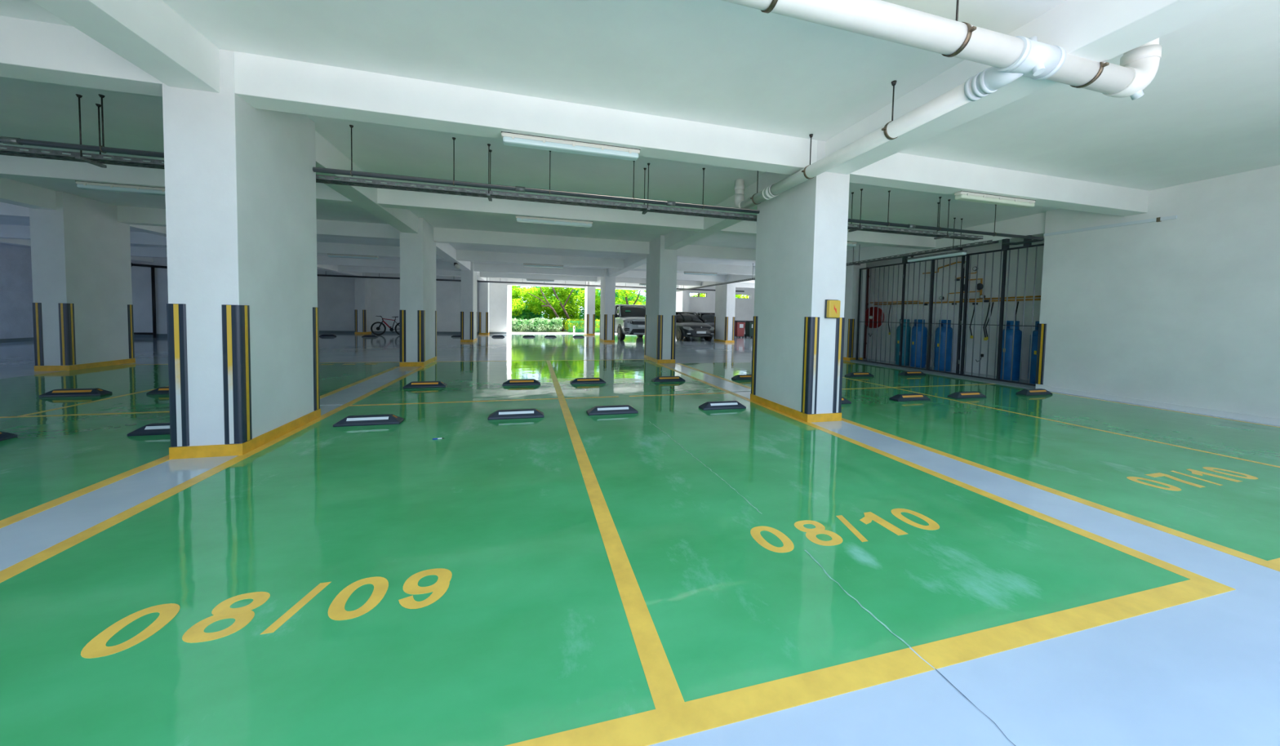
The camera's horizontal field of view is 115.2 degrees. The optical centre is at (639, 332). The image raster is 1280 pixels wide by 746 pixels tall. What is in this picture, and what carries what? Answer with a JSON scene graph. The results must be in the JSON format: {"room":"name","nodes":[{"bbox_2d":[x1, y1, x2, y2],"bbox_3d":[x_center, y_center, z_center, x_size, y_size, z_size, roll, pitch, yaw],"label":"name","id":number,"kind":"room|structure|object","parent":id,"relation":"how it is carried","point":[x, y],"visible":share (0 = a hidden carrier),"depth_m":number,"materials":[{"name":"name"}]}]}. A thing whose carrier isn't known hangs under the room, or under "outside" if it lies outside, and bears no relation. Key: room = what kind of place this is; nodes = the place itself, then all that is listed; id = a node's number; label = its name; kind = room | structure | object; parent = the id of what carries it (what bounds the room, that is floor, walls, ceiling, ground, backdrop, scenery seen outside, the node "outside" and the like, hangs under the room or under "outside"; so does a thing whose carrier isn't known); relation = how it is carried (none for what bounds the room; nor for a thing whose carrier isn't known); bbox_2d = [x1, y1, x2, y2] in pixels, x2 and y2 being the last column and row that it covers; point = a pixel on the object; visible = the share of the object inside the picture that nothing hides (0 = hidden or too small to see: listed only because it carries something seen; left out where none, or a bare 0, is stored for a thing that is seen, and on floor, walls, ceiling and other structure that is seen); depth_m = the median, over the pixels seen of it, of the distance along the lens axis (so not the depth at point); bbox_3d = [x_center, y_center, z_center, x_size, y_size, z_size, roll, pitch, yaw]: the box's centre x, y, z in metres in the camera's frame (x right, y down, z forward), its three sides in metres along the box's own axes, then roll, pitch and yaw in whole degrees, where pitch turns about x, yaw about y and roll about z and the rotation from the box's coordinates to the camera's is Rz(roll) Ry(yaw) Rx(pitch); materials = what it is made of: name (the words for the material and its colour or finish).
{"room":"parking garage","nodes":[
{"label":"parking garage","id":0,"kind":"room"},
{"bbox_2d":[0,243,33,338],"bbox_3d":[-18.901,-1.823,5.696,0.400,5.400,22.200,0,2,-15],"label":"wall","id":1,"kind":"structure","parent":0,"point":[16,301],"depth_m":13.52,"materials":[{"name":"white paint"}]},
{"bbox_2d":[0,337,33,342],"bbox_3d":[-18.707,0.623,5.705,0.020,0.120,21.900,0,2,-15],"label":"baseboard","id":2,"kind":"structure","parent":1,"relation":"attached to","point":[15,340],"depth_m":13.56,"materials":[{"name":"grey paint"}]},
{"bbox_2d":[130,257,168,333],"bbox_3d":[-20.390,-1.604,18.985,3.600,3.420,4.800,0,2,-15],"label":"wall","id":3,"kind":"structure","parent":0,"point":[141,286],"depth_m":16.60,"materials":[{"name":"white paint"}]},
{"bbox_2d":[316,271,755,333],"bbox_3d":[-5.219,-1.586,25.735,29.200,3.420,1.000,0,2,-15],"label":"wall","id":4,"kind":"structure","parent":0,"point":[335,295],"depth_m":23.56,"materials":[{"name":"white paint"}]},
{"bbox_2d":[319,330,745,335],"bbox_3d":[-5.216,0.084,25.287,29.000,0.120,0.015,0,2,-15],"label":"baseboard","id":5,"kind":"structure","parent":4,"relation":"attached to","point":[320,331],"depth_m":22.89,"materials":[{"name":"grey paint"}]},
{"bbox_2d":[0,333,1279,745],"bbox_3d":[-3.478,0.836,12.194,32.800,0.253,27.150,0,2,-15],"label":"floor","id":6,"kind":"structure","parent":0,"point":[1004,567],"depth_m":2.07,"materials":[{"name":"green paint"}]},
{"bbox_2d":[0,431,17,440],"bbox_3d":[-6.242,0.958,3.721,0.650,0.095,0.170,0,2,-15],"label":"wheel stop","id":7,"kind":"object","parent":6,"relation":"on","point":[3,435],"visible":1,"depth_m":3.82,"materials":[{"name":"black rubber"}]},
{"bbox_2d":[38,388,112,397],"bbox_3d":[-7.923,0.844,5.712,0.650,0.095,0.170,0,2,-15],"label":"wheel stop","id":8,"kind":"object","parent":6,"relation":"on","point":[61,392],"visible":1,"depth_m":5.66,"materials":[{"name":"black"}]},
{"bbox_2d":[29,191,135,371],"bbox_3d":[-11.403,-0.996,8.365,0.513,3.420,1.363,0,2,-15],"label":"concrete column","id":9,"kind":"structure","parent":6,"relation":"on","point":[82,306],"depth_m":8.04,"materials":[{"name":"paint"}]},
{"bbox_2d":[127,422,169,436],"bbox_3d":[-4.716,0.970,4.130,0.650,0.095,0.170,0,2,-15],"label":"wheel stop","id":10,"kind":"object","parent":6,"relation":"on","point":[159,428],"visible":0.47,"depth_m":4.03,"materials":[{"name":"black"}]},
{"bbox_2d":[130,262,167,337],"bbox_3d":[-19.255,-1.288,16.692,2.872,3.020,0.180,0,2,-15],"label":"door frame","id":11,"kind":"structure","parent":6,"relation":"on","point":[153,333],"depth_m":16.51,"materials":[{"name":"black plastic"}]},
{"bbox_2d":[146,386,168,395],"bbox_3d":[-6.813,0.853,6.009,0.650,0.095,0.170,0,2,-15],"label":"wheel stop","id":12,"kind":"object","parent":6,"relation":"on","point":[162,390],"visible":0.44,"depth_m":5.90,"materials":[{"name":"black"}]},
{"bbox_2d":[161,48,320,459],"bbox_3d":[-3.830,-0.673,4.042,0.513,3.420,1.363,0,2,-15],"label":"concrete column","id":13,"kind":"structure","parent":6,"relation":"on","point":[242,316],"depth_m":3.48,"materials":[{"name":"paint"}]},
{"bbox_2d":[354,272,371,333],"bbox_3d":[-15.082,-1.630,22.131,0.513,3.420,0.888,0,2,-15],"label":"concrete column","id":14,"kind":"structure","parent":6,"relation":"on","point":[362,311],"depth_m":21.77,"materials":[{"name":"paint"}]},
{"bbox_2d":[333,413,404,426],"bbox_3d":[-3.045,0.984,4.577,0.650,0.095,0.170,0,2,-15],"label":"wheel stop","id":15,"kind":"object","parent":6,"relation":"on","point":[388,419],"visible":1,"depth_m":4.53,"materials":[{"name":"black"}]},
{"bbox_2d":[370,315,399,335],"bbox_3d":[-12.982,-0.341,21.127,1.801,1.018,0.649,0,2,-15],"label":"bicycle","id":16,"kind":"object","parent":6,"relation":"on","point":[392,329],"visible":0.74,"depth_m":21.04,"materials":[{"name":"metal"}]},
{"bbox_2d":[399,217,436,366],"bbox_3d":[-5.414,-0.946,9.968,0.513,3.420,1.363,0,2,-15],"label":"concrete column","id":17,"kind":"structure","parent":6,"relation":"on","point":[417,312],"depth_m":9.37,"materials":[{"name":"paint"}]},
{"bbox_2d":[402,381,447,388],"bbox_3d":[-3.620,0.880,6.864,0.650,0.095,0.170,0,2,-15],"label":"wheel stop","id":18,"kind":"object","parent":6,"relation":"on","point":[412,384],"visible":1,"depth_m":6.81,"materials":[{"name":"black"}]},
{"bbox_2d":[460,262,477,342],"bbox_3d":[-7.558,-1.315,17.988,0.513,3.420,1.363,0,2,-15],"label":"concrete column","id":19,"kind":"structure","parent":6,"relation":"on","point":[468,313],"depth_m":17.37,"materials":[{"name":"paint"}]},
{"bbox_2d":[478,277,489,334],"bbox_3d":[-9.093,-1.579,23.734,0.513,3.420,0.888,0,2,-15],"label":"concrete column","id":20,"kind":"structure","parent":6,"relation":"on","point":[484,287],"depth_m":23.34,"materials":[{"name":"paint"}]},
{"bbox_2d":[488,408,543,420],"bbox_3d":[-1.514,0.997,4.987,0.650,0.095,0.170,0,2,-15],"label":"wheel stop","id":21,"kind":"object","parent":6,"relation":"on","point":[513,413],"visible":1,"depth_m":4.93,"materials":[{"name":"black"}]},
{"bbox_2d":[502,378,540,386],"bbox_3d":[-2.113,0.892,7.267,0.650,0.095,0.170,0,2,-15],"label":"wheel stop","id":22,"kind":"object","parent":6,"relation":"on","point":[528,381],"visible":1,"depth_m":7.21,"materials":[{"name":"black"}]},
{"bbox_2d":[569,377,605,384],"bbox_3d":[-0.969,0.902,7.574,0.650,0.095,0.170,0,2,-15],"label":"wheel stop","id":23,"kind":"object","parent":6,"relation":"on","point":[578,380],"visible":1,"depth_m":7.52,"materials":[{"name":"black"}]},
{"bbox_2d":[583,281,595,335],"bbox_3d":[-3.166,-1.540,25.566,0.513,3.420,1.363,0,2,-15],"label":"concrete column","id":24,"kind":"structure","parent":6,"relation":"on","point":[589,291],"depth_m":24.95,"materials":[{"name":"paint"}]},
{"bbox_2d":[599,268,615,342],"bbox_3d":[-1.569,-1.265,19.591,0.513,3.420,1.363,0,2,-15],"label":"concrete column","id":25,"kind":"structure","parent":6,"relation":"on","point":[607,300],"depth_m":18.98,"materials":[{"name":"paint"}]},
{"bbox_2d":[586,404,638,415],"bbox_3d":[-0.360,1.007,5.296,0.650,0.095,0.170,0,2,-15],"label":"wheel stop","id":26,"kind":"object","parent":6,"relation":"on","point":[618,409],"visible":1,"depth_m":5.24,"materials":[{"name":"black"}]},
{"bbox_2d":[614,304,645,340],"bbox_3d":[-0.463,-0.549,22.167,2.360,1.922,4.757,0,2,-15],"label":"car","id":27,"kind":"object","parent":6,"relation":"on","point":[629,319],"visible":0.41,"depth_m":20.53,"materials":[{"name":"silver metal"}]},
{"bbox_2d":[644,235,677,363],"bbox_3d":[0.575,-0.896,11.571,0.513,3.420,1.363,0,2,-15],"label":"concrete column","id":28,"kind":"structure","parent":6,"relation":"on","point":[661,263],"depth_m":10.98,"materials":[{"name":"paint"}]},
{"bbox_2d":[651,376,685,382],"bbox_3d":[0.558,0.915,7.982,0.650,0.095,0.170,0,2,-15],"label":"wheel stop","id":29,"kind":"object","parent":6,"relation":"on","point":[659,379],"visible":1,"depth_m":7.92,"materials":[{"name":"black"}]},
{"bbox_2d":[675,285,689,311],"bbox_3d":[2.841,-1.487,27.104,0.513,3.420,1.228,0,2,-15],"label":"concrete column","id":30,"kind":"structure","parent":6,"relation":"on","point":[682,302],"depth_m":26.55,"materials":[{"name":"paint"}]},
{"bbox_2d":[675,311,714,341],"bbox_3d":[2.462,-0.364,22.946,2.140,1.602,4.521,0,2,-18],"label":"car","id":31,"kind":"object","parent":6,"relation":"on","point":[688,324],"visible":0.81,"depth_m":21.21,"materials":[{"name":"black paint"}]},
{"bbox_2d":[697,312,715,338],"bbox_3d":[4.347,-0.425,25.321,2.140,1.602,4.521,1,2,-4],"label":"car","id":32,"kind":"object","parent":6,"relation":"on","point":[709,317],"visible":0.06,"depth_m":24.61,"materials":[{"name":"black paint"}]},
{"bbox_2d":[698,400,746,410],"bbox_3d":[1.157,1.020,5.702,0.650,0.095,0.170,0,2,-15],"label":"wheel stop","id":33,"kind":"object","parent":6,"relation":"on","point":[722,405],"visible":1,"depth_m":5.64,"materials":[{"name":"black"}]},
{"bbox_2d":[713,274,735,342],"bbox_3d":[4.420,-1.215,21.195,0.513,3.420,1.363,0,2,-15],"label":"concrete column","id":34,"kind":"structure","parent":6,"relation":"on","point":[725,295],"depth_m":20.64,"materials":[{"name":"paint"}]},
{"bbox_2d":[734,320,746,337],"bbox_3d":[6.383,-0.212,26.247,0.660,1.080,0.740,0,2,-15],"label":"wheelie bin","id":35,"kind":"object","parent":6,"relation":"on","point":[740,326],"visible":0.73,"depth_m":25.96,"materials":[{"name":"red plastic"}]},
{"bbox_2d":[731,374,751,380],"bbox_3d":[2.229,0.929,8.429,0.650,0.095,0.170,0,2,-15],"label":"wheel stop","id":36,"kind":"object","parent":6,"relation":"on","point":[739,377],"visible":0.55,"depth_m":8.34,"materials":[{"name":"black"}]},
{"bbox_2d":[744,320,752,337],"bbox_3d":[7.239,-0.207,26.527,0.660,1.080,0.740,0,2,-15],"label":"wheelie bin","id":37,"kind":"object","parent":6,"relation":"on","point":[748,324],"visible":0.7,"depth_m":26.26,"materials":[{"name":"green plastic"}]},
{"bbox_2d":[750,140,849,422],"bbox_3d":[2.159,-0.623,5.645,0.513,3.420,1.363,0,2,-15],"label":"concrete column","id":38,"kind":"structure","parent":6,"relation":"on","point":[802,236],"depth_m":5.14,"materials":[{"name":"paint"}]},
{"bbox_2d":[824,299,840,318],"bbox_3d":[2.368,-0.284,4.987,0.176,0.229,0.076,0,2,-15],"label":"box","id":39,"kind":"object","parent":38,"relation":"attached to","point":[832,310],"visible":1,"depth_m":4.96,"materials":[{"name":"yellow metal"}]},
{"bbox_2d":[843,249,866,360],"bbox_3d":[6.564,-0.846,13.174,0.513,3.420,1.363,0,2,-15],"label":"concrete column","id":40,"kind":"structure","parent":6,"relation":"on","point":[852,272],"depth_m":12.55,"materials":[{"name":"paint"}]},
{"bbox_2d":[844,372,874,377],"bbox_3d":[4.943,0.952,9.156,0.650,0.095,0.170,0,2,-15],"label":"wheel stop","id":41,"kind":"object","parent":6,"relation":"on","point":[851,374],"visible":1,"depth_m":9.09,"materials":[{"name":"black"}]},
{"bbox_2d":[862,266,869,358],"bbox_3d":[7.450,-0.628,13.416,0.132,3.000,0.129,0,2,-15],"label":"riser pipe","id":42,"kind":"object","parent":6,"relation":"on","point":[868,269],"visible":0.55,"depth_m":13.36,"materials":[{"name":"red metal"}]},
{"bbox_2d":[894,319,911,365],"bbox_3d":[7.634,0.284,11.767,0.390,1.320,0.388,0,2,-15],"label":"gas cylinder","id":43,"kind":"object","parent":6,"relation":"on","point":[908,327],"visible":0.68,"depth_m":11.62,"materials":[{"name":"teal paint"}]},
{"bbox_2d":[888,393,930,401],"bbox_3d":[4.354,1.046,6.558,0.650,0.095,0.170,0,2,-15],"label":"wheel stop","id":44,"kind":"object","parent":6,"relation":"on","point":[910,397],"visible":1,"depth_m":6.50,"materials":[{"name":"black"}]},
{"bbox_2d":[897,370,926,376],"bbox_3d":[6.392,0.964,9.544,0.650,0.095,0.170,0,2,-15],"label":"wheel stop","id":45,"kind":"object","parent":6,"relation":"on","point":[917,372],"visible":1,"depth_m":9.48,"materials":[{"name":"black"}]},
{"bbox_2d":[910,319,927,367],"bbox_3d":[7.755,0.305,11.313,0.390,1.320,0.388,0,2,-15],"label":"gas cylinder","id":46,"kind":"object","parent":6,"relation":"on","point":[919,321],"visible":0.9,"depth_m":11.17,"materials":[{"name":"blue paint"}]},
{"bbox_2d":[849,360,1035,388],"bbox_3d":[7.169,0.976,10.239,0.160,0.047,4.770,0,2,-15],"label":"curb","id":47,"kind":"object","parent":6,"relation":"on","point":[861,362],"depth_m":9.45,"materials":[{"name":"concrete"}]},
{"bbox_2d":[855,235,1044,386],"bbox_3d":[7.194,-0.507,10.095,0.090,3.020,4.571,0,2,-15],"label":"metal fence","id":48,"kind":"object","parent":47,"relation":"on","point":[1004,248],"visible":0.97,"depth_m":9.38,"materials":[{"name":"grey metal"}]},
{"bbox_2d":[933,320,954,371],"bbox_3d":[7.941,0.337,10.618,0.390,1.320,0.388,0,2,-15],"label":"gas cylinder","id":49,"kind":"object","parent":6,"relation":"on","point":[949,330],"visible":0.84,"depth_m":10.48,"materials":[{"name":"blue paint"}]},
{"bbox_2d":[947,391,986,399],"bbox_3d":[5.533,1.056,6.873,0.650,0.095,0.170,0,2,-15],"label":"wheel stop","id":50,"kind":"object","parent":6,"relation":"on","point":[972,394],"visible":1,"depth_m":6.81,"materials":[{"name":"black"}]},
{"bbox_2d":[1000,320,1022,380],"bbox_3d":[8.336,0.405,9.141,0.390,1.320,0.388,0,2,-15],"label":"gas cylinder","id":51,"kind":"object","parent":6,"relation":"on","point":[1009,331],"visible":0.68,"depth_m":9.00,"materials":[{"name":"blue paint"}]},
{"bbox_2d":[1027,321,1039,384],"bbox_3d":[8.486,0.430,8.582,0.390,1.320,0.388,0,2,-15],"label":"gas cylinder","id":52,"kind":"object","parent":6,"relation":"on","point":[1035,333],"visible":0.16,"depth_m":8.57,"materials":[{"name":"blue paint"}]},
{"bbox_2d":[1015,388,1052,395],"bbox_3d":[7.069,1.069,7.284,0.650,0.095,0.170,0,2,-15],"label":"wheel stop","id":53,"kind":"object","parent":6,"relation":"on","point":[1034,392],"visible":1,"depth_m":7.22,"materials":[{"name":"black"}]},
{"bbox_2d":[0,0,1279,288],"bbox_3d":[-2.867,-2.796,12.346,31.600,0.980,26.850,0,2,-15],"label":"ceiling","id":54,"kind":"structure","parent":0,"point":[733,91],"depth_m":4.05,"materials":[{"name":"paint"}]},
{"bbox_2d":[75,93,106,168],"bbox_3d":[-5.772,-2.105,4.265,0.044,0.653,0.270,0,2,-15],"label":"hanger","id":55,"kind":"object","parent":54,"relation":"hanging from","point":[79,157],"visible":0.98,"depth_m":4.22,"materials":[{"name":"metal"}]},
{"bbox_2d":[0,145,983,240],"bbox_3d":[-4.604,-1.822,4.591,22.450,0.050,0.170,0,2,-15],"label":"cable tray","id":56,"kind":"object","parent":55,"relation":"on","point":[10,150],"visible":0.72,"depth_m":5.19,"materials":[{"name":"black"}]},
{"bbox_2d":[97,93,106,153],"bbox_3d":[-5.507,-2.131,4.164,0.044,0.582,0.062,2,2,18],"label":"rod","id":57,"kind":"object","parent":54,"relation":"hanging from","point":[102,96],"visible":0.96,"depth_m":4.16,"materials":[{"name":"metal"}]},
{"bbox_2d":[0,136,1044,245],"bbox_3d":[-3.916,-1.889,4.973,23.976,0.089,0.787,0,2,-15],"label":"conduit","id":58,"kind":"object","parent":57,"relation":"hanging from","point":[11,140],"visible":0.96,"depth_m":5.15,"materials":[{"name":"grey metal"}]},
{"bbox_2d":[75,180,164,195],"bbox_3d":[-7.523,-2.147,6.129,1.430,0.098,0.122,0,2,-15],"label":"lamp","id":59,"kind":"object","parent":54,"relation":"attached to","point":[82,184],"visible":0.62,"depth_m":6.03,"materials":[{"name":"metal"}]},
{"bbox_2d":[327,253,378,259],"bbox_3d":[-9.392,-2.477,13.313,1.430,0.098,0.122,0,2,-15],"label":"lamp","id":60,"kind":"object","parent":54,"relation":"attached to","point":[338,255],"visible":1,"depth_m":13.27,"materials":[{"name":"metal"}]},
{"bbox_2d":[486,143,492,201],"bbox_3d":[-1.957,-2.073,5.287,0.044,0.653,0.270,0,2,-15],"label":"hanger","id":61,"kind":"object","parent":54,"relation":"hanging from","point":[488,194],"visible":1,"depth_m":5.20,"materials":[{"name":"metal"}]},
{"bbox_2d":[316,273,744,292],"bbox_3d":[-5.904,-2.981,23.312,26.400,0.463,0.090,0,2,-15],"label":"pipe","id":62,"kind":"object","parent":54,"relation":"hanging from","point":[322,275],"visible":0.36,"depth_m":22.95,"materials":[{"name":"grey metal"}]},
{"bbox_2d":[523,263,563,268],"bbox_3d":[-3.529,-2.428,14.882,1.430,0.098,0.122,0,2,-15],"label":"lamp","id":63,"kind":"object","parent":54,"relation":"attached to","point":[524,264],"visible":1,"depth_m":14.84,"materials":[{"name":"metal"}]},
{"bbox_2d":[515,215,592,227],"bbox_3d":[-1.612,-2.098,7.711,1.430,0.098,0.122,0,2,-15],"label":"lamp","id":64,"kind":"object","parent":54,"relation":"attached to","point":[519,218],"visible":1,"depth_m":7.66,"materials":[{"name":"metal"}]},
{"bbox_2d":[501,131,639,160],"bbox_3d":[-0.699,-1.939,4.258,1.430,0.098,0.122,0,2,-15],"label":"lamp","id":65,"kind":"object","parent":54,"relation":"attached to","point":[509,139],"visible":1,"depth_m":4.21,"materials":[{"name":"beige plastic"}]},
{"bbox_2d":[642,163,649,214],"bbox_3d":[0.091,-2.056,5.835,0.044,0.653,0.270,0,2,-15],"label":"hanger","id":66,"kind":"object","parent":54,"relation":"hanging from","point":[647,209],"visible":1,"depth_m":5.76,"materials":[{"name":"metal"}]},
{"bbox_2d":[684,271,717,275],"bbox_3d":[2.461,-2.378,16.485,1.430,0.098,0.122,0,2,-15],"label":"lamp","id":67,"kind":"object","parent":54,"relation":"attached to","point":[685,273],"visible":1,"depth_m":16.44,"materials":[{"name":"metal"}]},
{"bbox_2d":[760,0,777,13],"bbox_3d":[0.712,-1.988,2.196,0.044,0.468,0.228,0,2,-15],"label":"hanger","id":68,"kind":"object","parent":54,"relation":"hanging from","point":[774,2],"visible":0.6,"depth_m":2.19,"materials":[{"name":"metal"}]},
{"bbox_2d":[721,0,1161,100],"bbox_3d":[0.194,-1.972,2.058,7.407,0.509,0.194,0,2,-15],"label":"drain pipe","id":69,"kind":"object","parent":68,"relation":"hanging from","point":[1138,67],"visible":0.97,"depth_m":2.52,"materials":[{"name":"white plastic"}]},
{"bbox_2d":[1120,44,1161,66],"bbox_3d":[3.679,-2.012,2.988,0.194,0.080,0.194,0,2,-15],"label":"pipe elbow","id":70,"kind":"object","parent":69,"relation":"attached to","point":[1144,52],"depth_m":2.92,"materials":[{"name":"white plastic"}]},
{"bbox_2d":[881,80,897,139],"bbox_3d":[2.277,-1.997,3.661,0.206,0.508,0.044,0,2,-15],"label":"hanger","id":71,"kind":"object","parent":54,"relation":"hanging from","point":[893,82],"visible":0.64,"depth_m":3.65,"materials":[{"name":"metal"}]},
{"bbox_2d":[733,66,1023,208],"bbox_3d":[2.046,-2.035,4.565,0.188,0.514,3.892,0,2,-15],"label":"drain pipe","id":72,"kind":"object","parent":71,"relation":"hanging from","point":[987,82],"visible":0.9,"depth_m":3.55,"materials":[{"name":"white plastic"}]},
{"bbox_2d":[964,67,997,101],"bbox_3d":[2.470,-1.788,2.934,0.168,0.168,0.128,0,2,-15],"label":"socket","id":73,"kind":"object","parent":72,"relation":"attached to","point":[977,86],"depth_m":2.91,"materials":[{"name":"white plastic"}]},
{"bbox_2d":[942,0,976,57],"bbox_3d":[1.978,-1.975,2.535,0.044,0.472,0.228,0,2,-15],"label":"hanger","id":74,"kind":"object","parent":54,"relation":"hanging from","point":[971,29],"visible":0.54,"depth_m":2.49,"materials":[{"name":"metal"}]},
{"bbox_2d":[954,191,1035,208],"bbox_3d":[5.087,-1.891,5.807,1.430,0.098,0.122,0,2,-15],"label":"lamp","id":75,"kind":"object","parent":54,"relation":"attached to","point":[962,195],"visible":1,"depth_m":5.75,"materials":[{"name":"beige plastic"}]},
{"bbox_2d":[1071,62,1109,88],"bbox_3d":[3.127,-1.964,2.843,0.044,0.474,0.228,0,2,-15],"label":"hanger","id":76,"kind":"object","parent":54,"relation":"hanging from","point":[1103,64],"visible":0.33,"depth_m":2.78,"materials":[{"name":"metal"}]},
{"bbox_2d":[865,236,1044,380],"bbox_3d":[7.954,-0.725,10.878,1.020,3.420,5.750,0,2,-15],"label":"wall","id":77,"kind":"structure","parent":0,"point":[1032,251],"depth_m":10.29,"materials":[{"name":"white paint"}]},
{"bbox_2d":[863,306,884,336],"bbox_3d":[7.499,-0.325,13.049,0.250,0.973,0.680,0,2,-15],"label":"hose reel","id":78,"kind":"object","parent":77,"relation":"attached to","point":[871,308],"visible":0.74,"depth_m":12.93,"materials":[{"name":"red paint"}]},
{"bbox_2d":[870,261,1040,340],"bbox_3d":[8.152,-0.844,10.796,0.102,2.003,5.200,0,2,-15],"label":"gas manifold","id":79,"kind":"object","parent":77,"relation":"attached to","point":[980,286],"visible":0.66,"depth_m":10.05,"materials":[{"name":"orange"}]},
{"bbox_2d":[1035,164,1279,418],"bbox_3d":[9.270,-0.460,5.025,1.500,3.420,6.250,0,2,-15],"label":"wall","id":80,"kind":"structure","parent":0,"point":[1184,310],"depth_m":6.21,"materials":[{"name":"white paint"}]},
{"bbox_2d":[1035,324,1046,384],"bbox_3d":[7.753,0.420,7.870,0.091,1.170,0.174,2,3,30],"label":"guard","id":81,"kind":"object","parent":80,"relation":"attached to","point":[1042,327],"visible":0.96,"depth_m":7.82,"materials":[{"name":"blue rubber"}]},
{"bbox_2d":[1043,215,1177,236],"bbox_3d":[7.961,-1.806,6.992,0.034,0.093,1.660,0,2,-15],"label":"cable trunking","id":82,"kind":"object","parent":80,"relation":"attached to","point":[1172,217],"visible":1,"depth_m":6.84,"materials":[{"name":"white plastic"}]},
{"bbox_2d":[1035,384,1279,425],"bbox_3d":[8.504,1.200,4.887,0.024,0.085,6.230,0,2,-15],"label":"baseboard","id":83,"kind":"structure","parent":80,"relation":"attached to","point":[1140,402],"depth_m":6.23,"materials":[{"name":"white paint"}]},
{"bbox_3d":[4.551,-2.388,16.083,0.270,0.653,0.042,0,2,-15],"label":"hanger","id":84,"kind":"object","parent":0,"visible":0},
{"bbox_2d":[675,240,999,291],"bbox_3d":[4.449,-2.132,16.456,0.170,0.050,18.050,0,2,-15],"label":"cable tray","id":85,"kind":"object","parent":84,"relation":"on","point":[989,242],"visible":0.66,"depth_m":9.43,"materials":[{"name":"black metal"}]},
{"bbox_2d":[906,248,967,262],"bbox_3d":[6.470,-1.682,8.909,0.110,0.145,1.300,0,2,-15],"label":"lamp","id":86,"kind":"object","parent":85,"relation":"hanging from","point":[962,252],"visible":1,"depth_m":8.79,"materials":[{"name":"white plastic"}]},
{"bbox_2d":[907,252,966,262],"bbox_3d":[6.469,-1.639,8.911,0.110,0.060,1.280,0,2,-15],"label":"diffuser","id":87,"kind":"object","parent":86,"relation":"attached to","point":[945,255],"depth_m":8.84,"materials":[{"name":"white plastic"}]},
{"label":"outside","id":88,"kind":"structure","parent":0,"visible":0},
{"bbox_2d":[511,332,617,334],"bbox_3d":[-7.182,0.233,26.822,120.000,0.320,3.050,0,2,-15],"label":"ground","id":89,"kind":"structure","parent":88,"point":[570,333],"depth_m":27.54,"materials":[{"name":"grey concrete"}]},
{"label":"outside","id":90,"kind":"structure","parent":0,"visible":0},
{"bbox_2d":[511,325,615,333],"bbox_3d":[-14.669,-1.056,54.835,120.000,0.320,55.000,0,2,-15],"label":"ground","id":91,"kind":"structure","parent":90,"point":[513,331],"depth_m":29.77,"materials":[{"name":"soil"}]},
{"bbox_2d":[511,318,530,331],"bbox_3d":[-8.467,-0.535,28.736,1.557,0.956,1.114,0,2,-15],"label":"shrub","id":92,"kind":"object","parent":91,"relation":"on","point":[518,322],"visible":0.92,"depth_m":28.54,"materials":[{"name":"green plant"}]},
{"bbox_2d":[511,299,542,327],"bbox_3d":[-9.202,-1.513,32.206,3.167,2.596,1.624,0,2,-15],"label":"bush","id":93,"kind":"object","parent":91,"relation":"on","point":[527,313],"visible":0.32,"depth_m":31.88,"materials":[{"name":"green plant"}]},
{"bbox_2d":[526,317,547,331],"bbox_3d":[-7.296,-0.551,28.952,1.502,1.014,1.089,0,2,-15],"label":"shrub","id":94,"kind":"object","parent":91,"relation":"on","point":[535,323],"visible":0.99,"depth_m":28.80,"materials":[{"name":"green plant"}]},
{"bbox_2d":[511,285,578,331],"bbox_3d":[-7.483,-2.368,31.167,5.824,4.508,3.565,0,2,-18],"label":"tree","id":95,"kind":"object","parent":91,"relation":"on","point":[528,295],"visible":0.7,"depth_m":30.89,"materials":[{"name":"green plant"}]},
{"bbox_2d":[544,317,563,331],"bbox_3d":[-6.309,-0.570,29.371,1.549,1.057,1.089,0,2,-15],"label":"shrub","id":96,"kind":"object","parent":91,"relation":"on","point":[553,324],"visible":0.96,"depth_m":29.18,"materials":[{"name":"green plant"}]},
{"bbox_2d":[511,285,599,322],"bbox_3d":[-9.070,-3.258,34.579,11.704,5.905,5.167,0,2,-15],"label":"tree","id":97,"kind":"object","parent":91,"relation":"on","point":[581,315],"visible":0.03,"depth_m":34.85,"materials":[{"name":"green plant"}]},
{"bbox_2d":[543,301,581,329],"bbox_3d":[-6.314,-1.468,32.991,3.042,2.553,1.559,0,2,-15],"label":"bush","id":98,"kind":"object","parent":91,"relation":"on","point":[575,315],"visible":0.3,"depth_m":32.74,"materials":[{"name":"green plant"}]},
{"bbox_2d":[539,286,600,319],"bbox_3d":[-5.064,-2.424,32.189,5.686,4.686,3.578,0,2,-15],"label":"tree","id":99,"kind":"object","parent":91,"relation":"on","point":[556,300],"visible":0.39,"depth_m":31.38,"materials":[{"name":"green plant"}]},
{"bbox_2d":[564,318,599,332],"bbox_3d":[-3.921,-0.512,29.856,3.223,0.988,0.941,0,2,-15],"label":"hedge","id":100,"kind":"object","parent":91,"relation":"on","point":[579,324],"visible":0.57,"depth_m":29.43,"materials":[{"name":"green plant"}]},
{"bbox_2d":[580,288,645,304],"bbox_3d":[-0.689,-3.019,37.648,10.890,5.501,4.762,0,2,-15],"label":"tree","id":101,"kind":"object","parent":91,"relation":"on","point":[599,294],"visible":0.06,"depth_m":36.57,"materials":[{"name":"green plant"}]},
{"bbox_2d":[595,288,645,315],"bbox_3d":[-1.116,-2.639,32.698,5.966,5.132,4.186,0,2,-15],"label":"tree","id":102,"kind":"object","parent":91,"relation":"on","point":[625,294],"visible":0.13,"depth_m":32.18,"materials":[{"name":"green plant"}]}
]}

